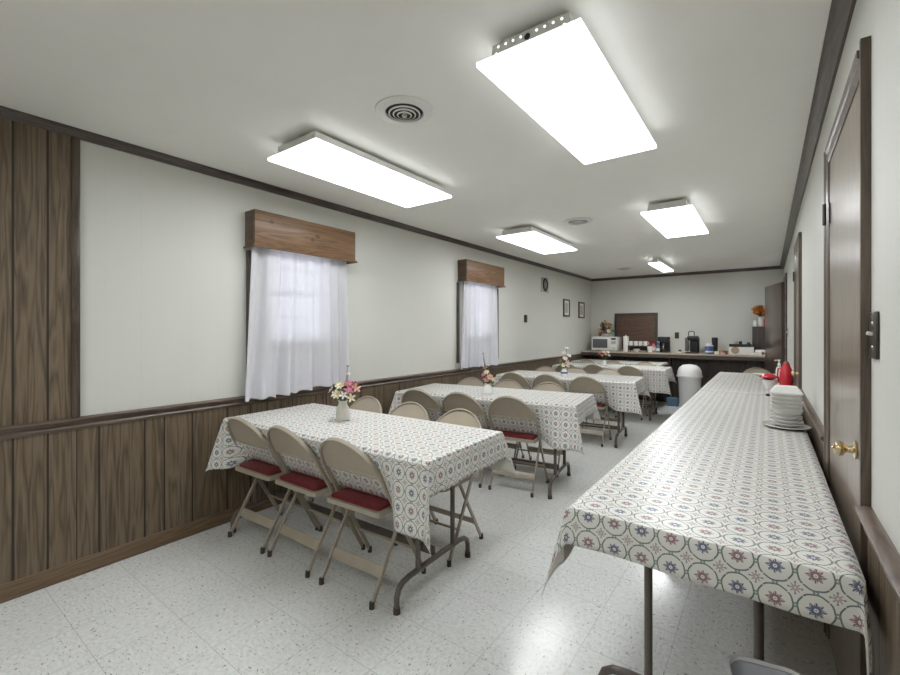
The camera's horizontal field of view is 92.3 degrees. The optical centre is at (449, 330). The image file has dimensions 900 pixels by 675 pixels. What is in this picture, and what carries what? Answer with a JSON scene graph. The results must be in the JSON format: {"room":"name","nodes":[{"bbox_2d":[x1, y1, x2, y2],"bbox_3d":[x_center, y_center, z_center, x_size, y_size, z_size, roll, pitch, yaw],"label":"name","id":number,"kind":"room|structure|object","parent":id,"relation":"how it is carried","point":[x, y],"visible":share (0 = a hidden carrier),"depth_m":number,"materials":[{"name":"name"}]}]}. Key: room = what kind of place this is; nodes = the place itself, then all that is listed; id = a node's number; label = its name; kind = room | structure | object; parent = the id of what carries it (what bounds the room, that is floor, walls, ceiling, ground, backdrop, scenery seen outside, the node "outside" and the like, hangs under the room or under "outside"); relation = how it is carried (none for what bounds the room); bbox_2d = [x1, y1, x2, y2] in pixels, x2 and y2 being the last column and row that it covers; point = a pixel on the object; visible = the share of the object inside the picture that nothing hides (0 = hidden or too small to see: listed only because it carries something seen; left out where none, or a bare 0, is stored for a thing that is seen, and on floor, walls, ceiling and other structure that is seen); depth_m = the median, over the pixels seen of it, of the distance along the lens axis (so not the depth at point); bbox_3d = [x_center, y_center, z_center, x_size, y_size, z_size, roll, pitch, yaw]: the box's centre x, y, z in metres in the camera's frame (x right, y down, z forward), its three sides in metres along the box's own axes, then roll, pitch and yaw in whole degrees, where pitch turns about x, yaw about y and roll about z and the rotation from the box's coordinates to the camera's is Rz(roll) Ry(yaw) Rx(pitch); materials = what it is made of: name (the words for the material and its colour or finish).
{"room":"dining hall","nodes":[
{"label":"dining hall","id":0,"kind":"room"},
{"bbox_2d":[0,140,590,584],"bbox_3d":[-0.308,0.122,4.711,0.148,2.375,10.830,0,0,36],"label":"wall","id":1,"kind":"structure","parent":0,"point":[163,254],"depth_m":2.71,"materials":[{"name":"paint"}]},
{"bbox_2d":[0,117,70,425],"bbox_3d":[-2.727,-0.277,1.298,0.008,1.517,2.445,0,0,36],"label":"wall panel","id":2,"kind":"object","parent":1,"relation":"attached to","point":[35,163],"visible":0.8,"depth_m":2.16,"materials":[{"name":"brown wood"}]},
{"bbox_2d":[71,137,79,417],"bbox_3d":[-1.987,-0.279,2.293,0.022,1.482,0.036,0,0,36],"label":"trim","id":3,"kind":"structure","parent":1,"relation":"attached to","point":[75,142],"depth_m":2.28,"materials":[{"name":"brown wood"}]},
{"bbox_2d":[0,490,304,603],"bbox_3d":[-0.248,1.264,4.667,0.016,0.088,10.810,0,0,36],"label":"baseboard","id":4,"kind":"structure","parent":1,"relation":"attached to","point":[20,587],"depth_m":2.42,"materials":[{"name":"brown wood"}]},
{"bbox_2d":[246,250,251,371],"bbox_3d":[-1.208,-0.165,3.430,0.122,1.110,0.882,0,0,36],"label":"window","id":5,"kind":"structure","parent":1,"relation":"in","point":[248,252],"depth_m":3.05,"materials":[{"name":"brown wood"}]},
{"bbox_2d":[0,353,585,439],"bbox_3d":[-0.241,0.495,4.662,0.032,0.066,10.810,0,0,36],"label":"trim","id":6,"kind":"structure","parent":1,"relation":"attached to","point":[88,421],"depth_m":2.72,"materials":[{"name":"brown wood"}]},
{"bbox_2d":[0,105,591,280],"bbox_3d":[-0.238,-1.042,4.660,0.040,0.045,10.810,0,0,36],"label":"crown molding","id":7,"kind":"structure","parent":1,"relation":"attached to","point":[5,112],"depth_m":2.85,"materials":[{"name":"brown wood"}]},
{"bbox_2d":[243,209,357,263],"bbox_3d":[-1.120,-0.705,3.366,0.146,0.260,0.926,0,0,36],"label":"valance","id":8,"kind":"object","parent":1,"relation":"attached to","point":[263,229],"visible":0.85,"depth_m":3.24,"materials":[{"name":"brown wood"}]},
{"bbox_2d":[245,246,350,401],"bbox_3d":[-1.159,-0.069,3.351,0.113,1.122,0.942,0,0,36],"label":"curtain","id":9,"kind":"object","parent":8,"relation":"hanging from","point":[298,328],"visible":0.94,"depth_m":3.29,"materials":[{"name":"fabric"}]},
{"bbox_2d":[457,281,498,362],"bbox_3d":[0.331,-0.165,5.526,0.122,1.110,0.952,0,0,36],"label":"window","id":10,"kind":"structure","parent":1,"relation":"in","point":[458,283],"depth_m":5.13,"materials":[{"name":"brown wood"}]},
{"bbox_2d":[457,259,505,287],"bbox_3d":[0.419,-0.705,5.462,0.146,0.260,0.926,0,0,36],"label":"valance","id":11,"kind":"object","parent":1,"relation":"attached to","point":[468,270],"visible":0.85,"depth_m":5.31,"materials":[{"name":"brown wood"}]},
{"bbox_2d":[461,281,497,369],"bbox_3d":[0.372,-0.082,5.433,0.111,1.097,0.909,0,0,36],"label":"curtain","id":12,"kind":"object","parent":11,"relation":"hanging from","point":[480,313],"visible":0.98,"depth_m":5.38,"materials":[{"name":"fabric"}]},
{"bbox_2d":[541,277,547,292],"bbox_3d":[1.577,-0.745,7.142,0.026,0.240,0.270,0,0,36],"label":"wall clock","id":13,"kind":"object","parent":1,"relation":"attached to","point":[544,281],"visible":1,"depth_m":7.10,"materials":[{"name":"black plastic"}]},
{"bbox_2d":[563,299,569,316],"bbox_3d":[2.134,-0.406,7.905,0.020,0.318,0.290,0,0,36],"label":"framed print","id":14,"kind":"object","parent":1,"relation":"attached to","point":[566,302],"visible":1,"depth_m":7.90,"materials":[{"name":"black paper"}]},
{"bbox_2d":[578,302,584,317],"bbox_3d":[2.601,-0.394,8.542,0.020,0.317,0.310,0,0,36],"label":"framed print","id":15,"kind":"object","parent":1,"relation":"attached to","point":[581,305],"visible":1,"depth_m":8.54,"materials":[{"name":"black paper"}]},
{"bbox_2d":[0,0,831,278],"bbox_3d":[1.031,-1.115,3.728,3.790,0.100,11.430,0,0,36],"label":"ceiling","id":16,"kind":"structure","parent":0,"point":[723,90],"depth_m":1.99,"materials":[{"name":"paint"}]},
{"bbox_2d":[268,131,451,207],"bbox_3d":[-0.512,-1.014,2.803,0.440,0.099,1.177,0,0,36],"label":"ceiling light","id":17,"kind":"object","parent":16,"relation":"attached to","point":[316,154],"visible":1,"depth_m":2.63,"materials":[{"name":"white plastic"}]},
{"bbox_2d":[375,95,433,125],"bbox_3d":[-0.221,-1.050,2.098,0.284,0.029,0.284,0,0,36],"label":"ceiling vent","id":18,"kind":"object","parent":16,"relation":"in","point":[406,110],"visible":1,"depth_m":2.07,"materials":[{"name":"white metal"}]},
{"bbox_2d":[496,226,576,253],"bbox_3d":[1.013,-1.014,4.879,0.433,0.099,1.195,0,0,36],"label":"ceiling light","id":19,"kind":"object","parent":16,"relation":"attached to","point":[531,238],"visible":1,"depth_m":4.71,"materials":[{"name":"white plastic"}]},
{"bbox_2d":[476,12,656,164],"bbox_3d":[0.597,-1.014,1.938,0.388,0.099,1.160,0,0,36],"label":"ceiling light","id":20,"kind":"object","parent":16,"relation":"attached to","point":[554,69],"visible":1,"depth_m":1.73,"materials":[{"name":"white plastic"}]},
{"bbox_2d":[563,217,592,224],"bbox_3d":[1.249,-1.050,4.219,0.284,0.029,0.284,0,0,36],"label":"ceiling vent","id":21,"kind":"object","parent":16,"relation":"in","point":[580,220],"visible":1,"depth_m":4.18,"materials":[{"name":"white metal"}]},
{"bbox_2d":[648,258,673,271],"bbox_3d":[3.271,-1.014,6.674,0.163,0.099,1.070,0,0,36],"label":"ceiling light","id":22,"kind":"object","parent":16,"relation":"attached to","point":[657,263],"visible":1,"depth_m":6.55,"materials":[{"name":"white plastic"}]},
{"bbox_2d":[641,199,708,237],"bbox_3d":[2.084,-1.014,3.953,0.380,0.099,1.160,0,0,36],"label":"ceiling light","id":23,"kind":"object","parent":16,"relation":"attached to","point":[677,218],"visible":1,"depth_m":3.77,"materials":[{"name":"white plastic"}]},
{"bbox_2d":[0,400,836,674],"bbox_3d":[1.031,1.360,3.728,3.790,0.100,11.430,0,0,36],"label":"floor","id":24,"kind":"structure","parent":0,"point":[208,602],"depth_m":2.02,"materials":[{"name":"tile"}]},
{"bbox_2d":[227,416,318,553],"bbox_3d":[-1.149,0.914,2.784,0.426,0.790,0.493,0,0,34],"label":"folding chair","id":25,"kind":"object","parent":24,"relation":"on","point":[240,430],"visible":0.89,"depth_m":2.67,"materials":[{"name":"beige metal"}]},
{"bbox_2d":[267,425,364,577],"bbox_3d":[-0.797,0.914,2.540,0.426,0.790,0.493,0,0,36],"label":"folding chair","id":26,"kind":"object","parent":24,"relation":"on","point":[281,439],"visible":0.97,"depth_m":2.43,"materials":[{"name":"beige metal"}]},
{"bbox_2d":[308,396,381,501],"bbox_3d":[-0.769,0.914,3.228,0.426,0.790,0.493,0,0,36],"label":"folding chair","id":27,"kind":"object","parent":24,"relation":"on","point":[366,403],"visible":0.2,"depth_m":3.39,"materials":[{"name":"beige metal"}]},
{"bbox_2d":[230,477,470,615],"bbox_3d":[-0.583,0.940,2.602,1.633,0.738,0.663,0,0,35],"label":"folding table","id":28,"kind":"object","parent":24,"relation":"on","point":[419,545],"visible":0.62,"depth_m":2.36,"materials":[{"name":"metal"}]},
{"bbox_2d":[205,403,516,557],"bbox_3d":[-0.589,0.740,2.594,1.821,0.350,0.830,0,0,35],"label":"tablecloth","id":29,"kind":"object","parent":28,"relation":"on","point":[417,460],"visible":0.84,"depth_m":2.29,"materials":[{"name":"fabric"}]},
{"bbox_2d":[328,365,360,420],"bbox_3d":[-0.675,0.393,2.703,0.238,0.342,0.123,0,0,36],"label":"flower vase","id":30,"kind":"object","parent":29,"relation":"on","point":[342,411],"visible":1,"depth_m":2.68,"materials":[{"name":"white ceramic"}]},
{"bbox_2d":[319,437,425,609],"bbox_3d":[-0.418,0.914,2.276,0.426,0.790,0.493,0,0,34],"label":"folding chair","id":31,"kind":"object","parent":24,"relation":"on","point":[337,453],"visible":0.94,"depth_m":2.16,"materials":[{"name":"beige metal"}]},
{"bbox_2d":[348,402,429,526],"bbox_3d":[-0.397,0.914,2.942,0.426,0.790,0.493,0,0,34],"label":"folding chair","id":32,"kind":"object","parent":24,"relation":"on","point":[415,410],"visible":0.24,"depth_m":3.11,"materials":[{"name":"beige metal"}]},
{"bbox_2d":[402,388,442,415],"bbox_3d":[-0.196,0.914,4.045,0.426,0.790,0.493,0,0,28],"label":"folding chair","id":33,"kind":"object","parent":24,"relation":"on","point":[419,396],"visible":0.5,"depth_m":3.86,"materials":[{"name":"beige metal"}]},
{"bbox_2d":[394,408,482,566],"bbox_3d":[-0.051,0.914,2.676,0.426,0.790,0.493,0,0,36],"label":"folding chair","id":34,"kind":"object","parent":24,"relation":"on","point":[459,416],"visible":0.41,"depth_m":2.72,"materials":[{"name":"beige metal"}]},
{"bbox_2d":[442,392,496,487],"bbox_3d":[0.183,0.914,3.836,0.426,0.790,0.493,0,0,30],"label":"folding chair","id":35,"kind":"object","parent":24,"relation":"on","point":[454,400],"visible":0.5,"depth_m":3.65,"materials":[{"name":"beige metal"}]},
{"bbox_2d":[457,377,483,386],"bbox_3d":[0.131,0.914,4.570,0.426,0.790,0.493,0,0,30],"label":"folding chair","id":36,"kind":"object","parent":24,"relation":"on","point":[471,381],"visible":0.21,"depth_m":4.75,"materials":[{"name":"beige metal"}]},
{"bbox_2d":[492,379,523,464],"bbox_3d":[0.511,0.914,4.359,0.426,0.790,0.493,0,0,28],"label":"folding chair","id":37,"kind":"object","parent":24,"relation":"on","point":[507,383],"visible":0.26,"depth_m":4.51,"materials":[{"name":"beige metal"}]},
{"bbox_2d":[500,372,530,389],"bbox_3d":[0.890,0.914,5.560,0.426,0.790,0.493,0,0,31],"label":"folding chair","id":38,"kind":"object","parent":24,"relation":"on","point":[522,381],"visible":0.39,"depth_m":5.37,"materials":[{"name":"beige metal"}]},
{"bbox_2d":[488,396,548,497],"bbox_3d":[0.567,0.914,3.626,0.426,0.790,0.493,0,0,28],"label":"folding chair","id":39,"kind":"object","parent":24,"relation":"on","point":[502,406],"visible":0.88,"depth_m":3.49,"materials":[{"name":"beige metal"}]},
{"bbox_2d":[514,382,566,476],"bbox_3d":[0.881,0.914,4.131,0.426,0.790,0.493,0,0,30],"label":"folding chair","id":40,"kind":"object","parent":24,"relation":"on","point":[546,386],"visible":0.34,"depth_m":4.27,"materials":[{"name":"beige metal"}]},
{"bbox_2d":[511,449,570,499],"bbox_3d":[0.383,0.940,3.918,1.618,0.738,0.663,0,0,29],"label":"folding table","id":41,"kind":"object","parent":24,"relation":"on","point":[555,466],"visible":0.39,"depth_m":3.66,"materials":[{"name":"metal"}]},
{"bbox_2d":[389,383,600,456],"bbox_3d":[0.379,0.739,3.910,1.806,0.349,0.830,0,0,29],"label":"tablecloth","id":42,"kind":"object","parent":41,"relation":"on","point":[559,415],"visible":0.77,"depth_m":3.55,"materials":[{"name":"fabric"}]},
{"bbox_2d":[481,353,495,393],"bbox_3d":[0.340,0.383,3.840,0.095,0.361,0.129,0,0,-27],"label":"flower vase","id":43,"kind":"object","parent":42,"relation":"on","point":[487,389],"visible":1,"depth_m":3.82,"materials":[{"name":"white ceramic"}]},
{"bbox_2d":[535,366,555,371],"bbox_3d":[1.272,0.914,6.077,0.426,0.790,0.493,0,0,33],"label":"folding chair","id":44,"kind":"object","parent":24,"relation":"on","point":[543,368],"visible":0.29,"depth_m":6.25,"materials":[{"name":"beige metal"}]},
{"bbox_2d":[532,374,565,391],"bbox_3d":[1.265,0.914,5.327,0.426,0.790,0.493,0,0,33],"label":"folding chair","id":45,"kind":"object","parent":24,"relation":"on","point":[541,378],"visible":0.32,"depth_m":5.14,"materials":[{"name":"beige metal"}]},
{"bbox_2d":[567,367,587,428],"bbox_3d":[1.636,0.914,5.847,0.426,0.790,0.493,0,0,31],"label":"folding chair","id":46,"kind":"object","parent":24,"relation":"on","point":[573,369],"visible":0.14,"depth_m":6.03,"materials":[{"name":"beige metal"}]},
{"bbox_2d":[569,376,611,446],"bbox_3d":[1.645,0.914,5.092,0.426,0.790,0.493,0,0,31],"label":"folding chair","id":47,"kind":"object","parent":24,"relation":"on","point":[581,383],"visible":0.7,"depth_m":4.94,"materials":[{"name":"beige metal"}]},
{"bbox_2d":[583,364,614,416],"bbox_3d":[2.319,0.914,6.789,0.426,0.790,0.493,0,0,34],"label":"folding chair","id":48,"kind":"object","parent":24,"relation":"on","point":[592,368],"visible":0.24,"depth_m":6.63,"materials":[{"name":"beige metal"}]},
{"bbox_2d":[579,411,626,447],"bbox_3d":[1.480,0.940,5.395,1.628,0.738,0.663,0,0,32],"label":"folding table","id":49,"kind":"object","parent":24,"relation":"on","point":[617,427],"visible":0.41,"depth_m":5.13,"materials":[{"name":"metal"}]},
{"bbox_2d":[493,370,650,415],"bbox_3d":[1.475,0.740,5.387,1.816,0.350,0.830,0,0,32],"label":"tablecloth","id":50,"kind":"object","parent":49,"relation":"on","point":[622,392],"visible":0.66,"depth_m":4.90,"materials":[{"name":"fabric"}]},
{"bbox_2d":[557,347,570,375],"bbox_3d":[1.404,0.383,5.329,0.094,0.361,0.177,0,0,-40],"label":"flower vase","id":51,"kind":"object","parent":50,"relation":"on","point":[564,372],"visible":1,"depth_m":5.30,"materials":[{"name":"white ceramic"}]},
{"bbox_2d":[585,369,621,435],"bbox_3d":[2.015,0.914,5.619,0.426,0.790,0.493,0,0,33],"label":"folding chair","id":52,"kind":"object","parent":24,"relation":"on","point":[604,371],"visible":0.29,"depth_m":5.76,"materials":[{"name":"beige metal"}]},
{"bbox_2d":[615,366,647,419],"bbox_3d":[2.729,0.914,6.519,0.426,0.790,0.493,0,0,32],"label":"folding chair","id":53,"kind":"object","parent":24,"relation":"on","point":[624,370],"visible":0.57,"depth_m":6.36,"materials":[{"name":"beige metal"}]},
{"bbox_2d":[636,361,654,414],"bbox_3d":[3.104,0.914,6.966,0.426,0.790,0.493,0,0,34],"label":"folding chair","id":54,"kind":"object","parent":24,"relation":"on","point":[644,363],"visible":0.2,"depth_m":7.10,"materials":[{"name":"beige metal"}]},
{"bbox_2d":[638,392,653,408],"bbox_3d":[3.023,0.940,7.767,1.488,0.738,0.644,0,0,36],"label":"folding table","id":55,"kind":"object","parent":24,"relation":"on","point":[648,397],"visible":0.16,"depth_m":7.48,"materials":[{"name":"metal"}]},
{"bbox_2d":[570,359,668,365],"bbox_3d":[3.008,0.743,7.755,1.612,0.357,0.719,0,0,36],"label":"tablecloth","id":56,"kind":"object","parent":55,"relation":"on","point":[593,360],"visible":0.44,"depth_m":7.54,"materials":[{"name":"fabric"}]},
{"bbox_2d":[640,392,657,420],"bbox_3d":[2.543,0.940,6.842,1.628,0.738,0.653,0,0,33],"label":"folding table","id":57,"kind":"object","parent":24,"relation":"on","point":[651,405],"visible":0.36,"depth_m":6.52,"materials":[{"name":"metal"}]},
{"bbox_2d":[552,363,675,394],"bbox_3d":[2.538,0.740,6.834,1.816,0.350,0.820,0,0,33],"label":"tablecloth","id":58,"kind":"object","parent":57,"relation":"on","point":[657,378],"visible":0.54,"depth_m":6.24,"materials":[{"name":"fabric"}]},
{"bbox_2d":[667,397,678,406],"bbox_3d":[3.860,1.240,7.488,0.170,0.138,0.130,0,0,36],"label":"storage box","id":59,"kind":"object","parent":24,"relation":"on","point":[671,401],"visible":1,"depth_m":7.44,"materials":[{"name":"blue plastic"}]},
{"bbox_2d":[586,355,764,401],"bbox_3d":[3.900,0.880,7.815,2.953,0.860,0.215,0,0,36],"label":"countertop","id":60,"kind":"structure","parent":24,"relation":"on","point":[710,368],"depth_m":7.59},
{"bbox_2d":[581,350,764,360],"bbox_3d":[4.007,0.451,7.873,3.060,0.080,0.615,0,0,36],"label":"countertop","id":61,"kind":"structure","parent":60,"relation":"on","point":[586,352],"depth_m":7.58,"materials":[{"name":"beige laminate"}]},
{"bbox_2d":[592,336,621,350],"bbox_3d":[3.112,0.270,8.589,0.490,0.279,0.370,0,0,36],"label":"microwave","id":62,"kind":"object","parent":61,"relation":"on","point":[598,343],"visible":0.99,"depth_m":8.44,"materials":[{"name":"white plastic"}]},
{"bbox_2d":[597,320,615,336],"bbox_3d":[3.126,-0.030,8.580,0.377,0.336,0.245,0,0,36],"label":"flower arrangement","id":63,"kind":"object","parent":62,"relation":"on","point":[606,331],"visible":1,"depth_m":8.56,"materials":[{"name":"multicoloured plant"}]},
{"bbox_2d":[623,335,628,351],"bbox_3d":[3.353,0.252,8.232,0.120,0.315,0.120,0,0,36],"label":"paper towel roll","id":64,"kind":"object","parent":61,"relation":"on","point":[625,338],"visible":0.99,"depth_m":8.19,"materials":[{"name":"white paper"}]},
{"bbox_2d":[658,337,669,352],"bbox_3d":[3.929,0.266,7.936,0.175,0.286,0.257,0,0,36],"label":"coffee maker","id":65,"kind":"object","parent":61,"relation":"on","point":[664,341],"visible":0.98,"depth_m":7.88,"materials":[{"name":"black plastic"}]},
{"bbox_2d":[685,331,699,353],"bbox_3d":[4.274,0.212,7.630,0.212,0.394,0.240,0,0,36],"label":"coffee brewer","id":66,"kind":"object","parent":61,"relation":"on","point":[694,340],"visible":1,"depth_m":7.58,"materials":[{"name":"black plastic"}]},
{"bbox_2d":[705,343,712,353],"bbox_3d":[4.443,0.316,7.407,0.128,0.187,0.128,0,0,36],"label":"coffee canister","id":67,"kind":"object","parent":61,"relation":"on","point":[708,347],"visible":0.95,"depth_m":7.36,"materials":[{"name":"blue plastic"}]},
{"bbox_2d":[712,337,717,353],"bbox_3d":[4.604,0.267,7.512,0.094,0.284,0.094,0,0,36],"label":"thermos","id":68,"kind":"object","parent":61,"relation":"on","point":[714,339],"visible":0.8,"depth_m":7.47,"materials":[{"name":"black plastic"}]},
{"bbox_2d":[729,347,753,354],"bbox_3d":[4.871,0.345,7.217,0.340,0.128,0.220,0,0,36],"label":"carton","id":69,"kind":"object","parent":61,"relation":"on","point":[742,350],"visible":0.64,"depth_m":7.11,"materials":[{"name":"white cardboard"}]},
{"bbox_2d":[729,344,751,346],"bbox_3d":[4.859,0.256,7.226,0.310,0.046,0.180,0,0,36],"label":"tray","id":70,"kind":"object","parent":69,"relation":"on","point":[730,345],"visible":0.99,"depth_m":7.15,"materials":[{"name":"black plastic"}]},
{"bbox_2d":[752,326,764,351],"bbox_3d":[5.165,0.175,7.178,0.230,0.468,0.256,0,0,36],"label":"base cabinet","id":71,"kind":"object","parent":61,"relation":"on","point":[758,333],"visible":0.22,"depth_m":7.10,"materials":[{"name":"wood"}]},
{"bbox_2d":[750,305,764,325],"bbox_3d":[5.137,-0.240,7.153,0.236,0.359,0.236,0,0,-21],"label":"flower vase","id":72,"kind":"object","parent":71,"relation":"on","point":[759,310],"visible":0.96,"depth_m":7.13,"materials":[{"name":"orange plant"}]},
{"bbox_2d":[598,566,763,674],"bbox_3d":[1.144,0.940,1.846,0.658,0.738,1.618,0,0,36],"label":"folding table","id":73,"kind":"object","parent":24,"relation":"on","point":[758,607],"visible":0.12,"depth_m":1.43,"materials":[{"name":"metal"}]},
{"bbox_2d":[677,364,702,406],"bbox_3d":[3.901,0.931,7.036,0.376,0.756,0.376,0,0,36],"label":"trash can","id":74,"kind":"object","parent":24,"relation":"on","point":[689,376],"visible":0.8,"depth_m":6.92,"materials":[{"name":"white plastic"}]},
{"bbox_2d":[743,367,769,372],"bbox_3d":[4.145,0.914,5.816,0.426,0.790,0.493,0,0,32],"label":"folding chair","id":75,"kind":"object","parent":24,"relation":"on","point":[750,370],"visible":0.17,"depth_m":6.00,"materials":[{"name":"beige metal"}]},
{"bbox_2d":[725,655,802,674],"bbox_3d":[0.815,1.107,1.079,0.200,0.403,0.240,0,0,24],"label":"wastebasket","id":76,"kind":"object","parent":24,"relation":"on","point":[734,664],"visible":1,"depth_m":1.19,"materials":[{"name":"grey plastic"}]},
{"bbox_3d":[3.278,0.940,4.752,0.658,0.738,2.128,0,0,36],"label":"folding table","id":77,"kind":"object","parent":24,"relation":"on","visible":0},
{"bbox_2d":[699,372,775,394],"bbox_3d":[3.271,0.672,4.766,0.787,0.234,2.244,0,0,36],"label":"tablecloth","id":78,"kind":"object","parent":77,"relation":"on","point":[749,383],"visible":0.57,"depth_m":4.47,"materials":[{"name":"fabric"}]},
{"bbox_2d":[761,379,777,388],"bbox_3d":[3.046,0.517,4.115,0.132,0.087,0.132,0,0,36],"label":"serving bowl","id":79,"kind":"object","parent":78,"relation":"on","point":[768,384],"visible":0.76,"depth_m":4.08,"materials":[{"name":"white ceramic"}]},
{"bbox_2d":[759,373,778,379],"bbox_3d":[3.042,0.443,4.118,0.164,0.058,0.164,0,0,36],"label":"dish","id":80,"kind":"object","parent":79,"relation":"in","point":[766,376],"visible":0.98,"depth_m":4.08,"materials":[{"name":"plastic"}]},
{"bbox_2d":[777,361,792,385],"bbox_3d":[3.099,0.425,4.009,0.104,0.271,0.139,0,0,-36],"label":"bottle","id":81,"kind":"object","parent":78,"relation":"on","point":[785,376],"visible":0.84,"depth_m":3.97,"materials":[{"name":"red plastic"}]},
{"bbox_3d":[2.136,0.940,3.196,0.658,0.738,1.668,0,0,36],"label":"folding table","id":82,"kind":"object","parent":24,"relation":"on","visible":0},
{"bbox_2d":[541,390,874,674],"bbox_3d":[1.636,0.715,2.523,0.832,0.300,3.416,0,0,36],"label":"tablecloth","id":83,"kind":"object","parent":82,"relation":"on","point":[719,497],"visible":0.91,"depth_m":1.35,"materials":[{"name":"fabric"}]},
{"bbox_2d":[762,421,810,429],"bbox_3d":[1.944,0.555,2.499,0.226,0.017,0.226,0,0,36],"label":"platter","id":84,"kind":"object","parent":83,"relation":"on","point":[768,423],"visible":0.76,"depth_m":2.47,"materials":[{"name":"white ceramic"}]},
{"bbox_2d":[769,420,803,426],"bbox_3d":[1.958,0.546,2.514,0.160,0.020,0.160,0,0,36],"label":"bowl","id":85,"kind":"object","parent":84,"relation":"on","point":[772,421],"visible":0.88,"depth_m":2.49,"materials":[{"name":"white ceramic"}]},
{"bbox_2d":[770,416,803,423],"bbox_3d":[1.958,0.526,2.514,0.156,0.020,0.156,0,0,36],"label":"bowl","id":86,"kind":"object","parent":85,"relation":"on","point":[772,417],"visible":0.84,"depth_m":2.49,"materials":[{"name":"white ceramic"}]},
{"bbox_2d":[770,413,802,419],"bbox_3d":[1.958,0.507,2.514,0.152,0.020,0.152,0,0,36],"label":"bowl","id":87,"kind":"object","parent":86,"relation":"on","point":[772,414],"visible":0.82,"depth_m":2.49,"materials":[{"name":"white ceramic"}]},
{"bbox_2d":[771,410,802,416],"bbox_3d":[1.958,0.487,2.514,0.148,0.020,0.148,0,0,36],"label":"bowl","id":88,"kind":"object","parent":87,"relation":"on","point":[776,413],"visible":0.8,"depth_m":2.47,"materials":[{"name":"white ceramic"}]},
{"bbox_2d":[770,405,802,413],"bbox_3d":[1.960,0.466,2.519,0.150,0.022,0.150,0,0,35],"label":"plate","id":89,"kind":"object","parent":88,"relation":"on","point":[800,411],"visible":0.71,"depth_m":2.47,"materials":[{"name":"white ceramic"}]},
{"bbox_2d":[770,401,802,409],"bbox_3d":[1.961,0.443,2.520,0.150,0.022,0.150,0,0,37],"label":"plate","id":90,"kind":"object","parent":89,"relation":"on","point":[771,403],"visible":0.72,"depth_m":2.47,"materials":[{"name":"white ceramic"}]},
{"bbox_2d":[770,398,803,405],"bbox_3d":[1.960,0.420,2.519,0.150,0.022,0.150,0,0,34],"label":"plate","id":91,"kind":"object","parent":90,"relation":"on","point":[801,402],"visible":0.76,"depth_m":2.47,"materials":[{"name":"white plastic"}]},
{"bbox_2d":[770,394,802,401],"bbox_3d":[1.961,0.397,2.520,0.150,0.022,0.150,0,0,36],"label":"plate","id":92,"kind":"object","parent":91,"relation":"on","point":[771,395],"visible":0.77,"depth_m":2.47,"materials":[{"name":"white plastic"}]},
{"bbox_2d":[770,390,802,397],"bbox_3d":[1.960,0.374,2.519,0.150,0.022,0.150,0,0,35],"label":"plate","id":93,"kind":"object","parent":92,"relation":"on","point":[773,394],"visible":0.66,"depth_m":2.46,"materials":[{"name":"white ceramic"}]},
{"bbox_2d":[770,385,802,394],"bbox_3d":[1.960,0.345,2.519,0.146,0.036,0.146,0,0,36],"label":"foam box","id":94,"kind":"object","parent":93,"relation":"on","point":[784,389],"visible":1,"depth_m":2.48,"materials":[{"name":"white plastic"}]},
{"bbox_2d":[591,269,783,357],"bbox_3d":[4.272,0.122,8.141,3.690,2.375,0.120,0,0,36],"label":"wall","id":95,"kind":"structure","parent":0,"point":[718,305],"depth_m":7.94,"materials":[{"name":"paint"}]},
{"bbox_2d":[614,313,657,348],"bbox_3d":[3.653,0.022,8.503,0.800,0.715,0.028,0,0,36],"label":"hatch","id":96,"kind":"object","parent":95,"relation":"attached to","point":[638,326],"visible":0.84,"depth_m":8.48,"materials":[{"name":"brown wood"}]},
{"bbox_2d":[591,266,782,281],"bbox_3d":[4.223,-1.040,8.074,3.170,0.050,0.045,0,0,36],"label":"crown molding","id":97,"kind":"structure","parent":95,"relation":"attached to","point":[768,267],"depth_m":7.91,"materials":[{"name":"brown wood"}]},
{"bbox_2d":[784,0,899,674],"bbox_3d":[2.362,0.122,2.751,0.128,2.375,10.830,0,0,36],"label":"wall","id":98,"kind":"structure","parent":0,"point":[877,19],"depth_m":1.05,"materials":[{"name":"paint"}]},
{"bbox_2d":[761,273,786,373],"bbox_3d":[4.734,0.265,6.325,0.295,2.090,0.936,0,0,36],"label":"door","id":99,"kind":"structure","parent":98,"relation":"in","point":[776,294],"depth_m":6.20,"materials":[{"name":"brown wood"}]},
{"bbox_2d":[791,232,801,388],"bbox_3d":[2.963,0.269,3.717,0.063,2.082,0.760,0,0,36],"label":"door","id":100,"kind":"structure","parent":98,"relation":"in","point":[797,274],"depth_m":3.41,"materials":[{"name":"brown wood"}]},
{"bbox_2d":[800,389,823,445],"bbox_3d":[2.195,0.495,2.644,0.032,0.066,1.876,0,0,36],"label":"trim","id":101,"kind":"structure","parent":98,"relation":"attached to","point":[819,427],"depth_m":2.28,"materials":[{"name":"brown wood"}]},
{"bbox_2d":[780,0,856,268],"bbox_3d":[2.296,-1.036,2.799,0.052,0.058,10.810,0,0,36],"label":"crown molding","id":102,"kind":"structure","parent":98,"relation":"attached to","point":[841,11],"depth_m":1.88,"materials":[{"name":"brown wood"}]},
{"bbox_2d":[822,36,870,674],"bbox_3d":[1.352,0.269,1.523,0.063,2.082,0.925,0,0,36],"label":"door","id":103,"kind":"structure","parent":98,"relation":"in","point":[846,208],"depth_m":1.39,"materials":[{"name":"brown wood"}]},
{"bbox_2d":[866,311,878,359],"bbox_3d":[1.057,0.013,1.085,0.019,0.118,0.082,0,0,36],"label":"light switch","id":104,"kind":"object","parent":98,"relation":"attached to","point":[873,332],"visible":1,"depth_m":1.06,"materials":[{"name":"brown metal"}]},
{"bbox_2d":[855,506,899,602],"bbox_3d":[0.097,0.495,-0.212,0.032,0.066,3.353,0,0,36],"label":"railing","id":105,"kind":"object","parent":98,"relation":"attached to","point":[887,554],"visible":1,"depth_m":0.94,"materials":[{"name":"brown wood"}]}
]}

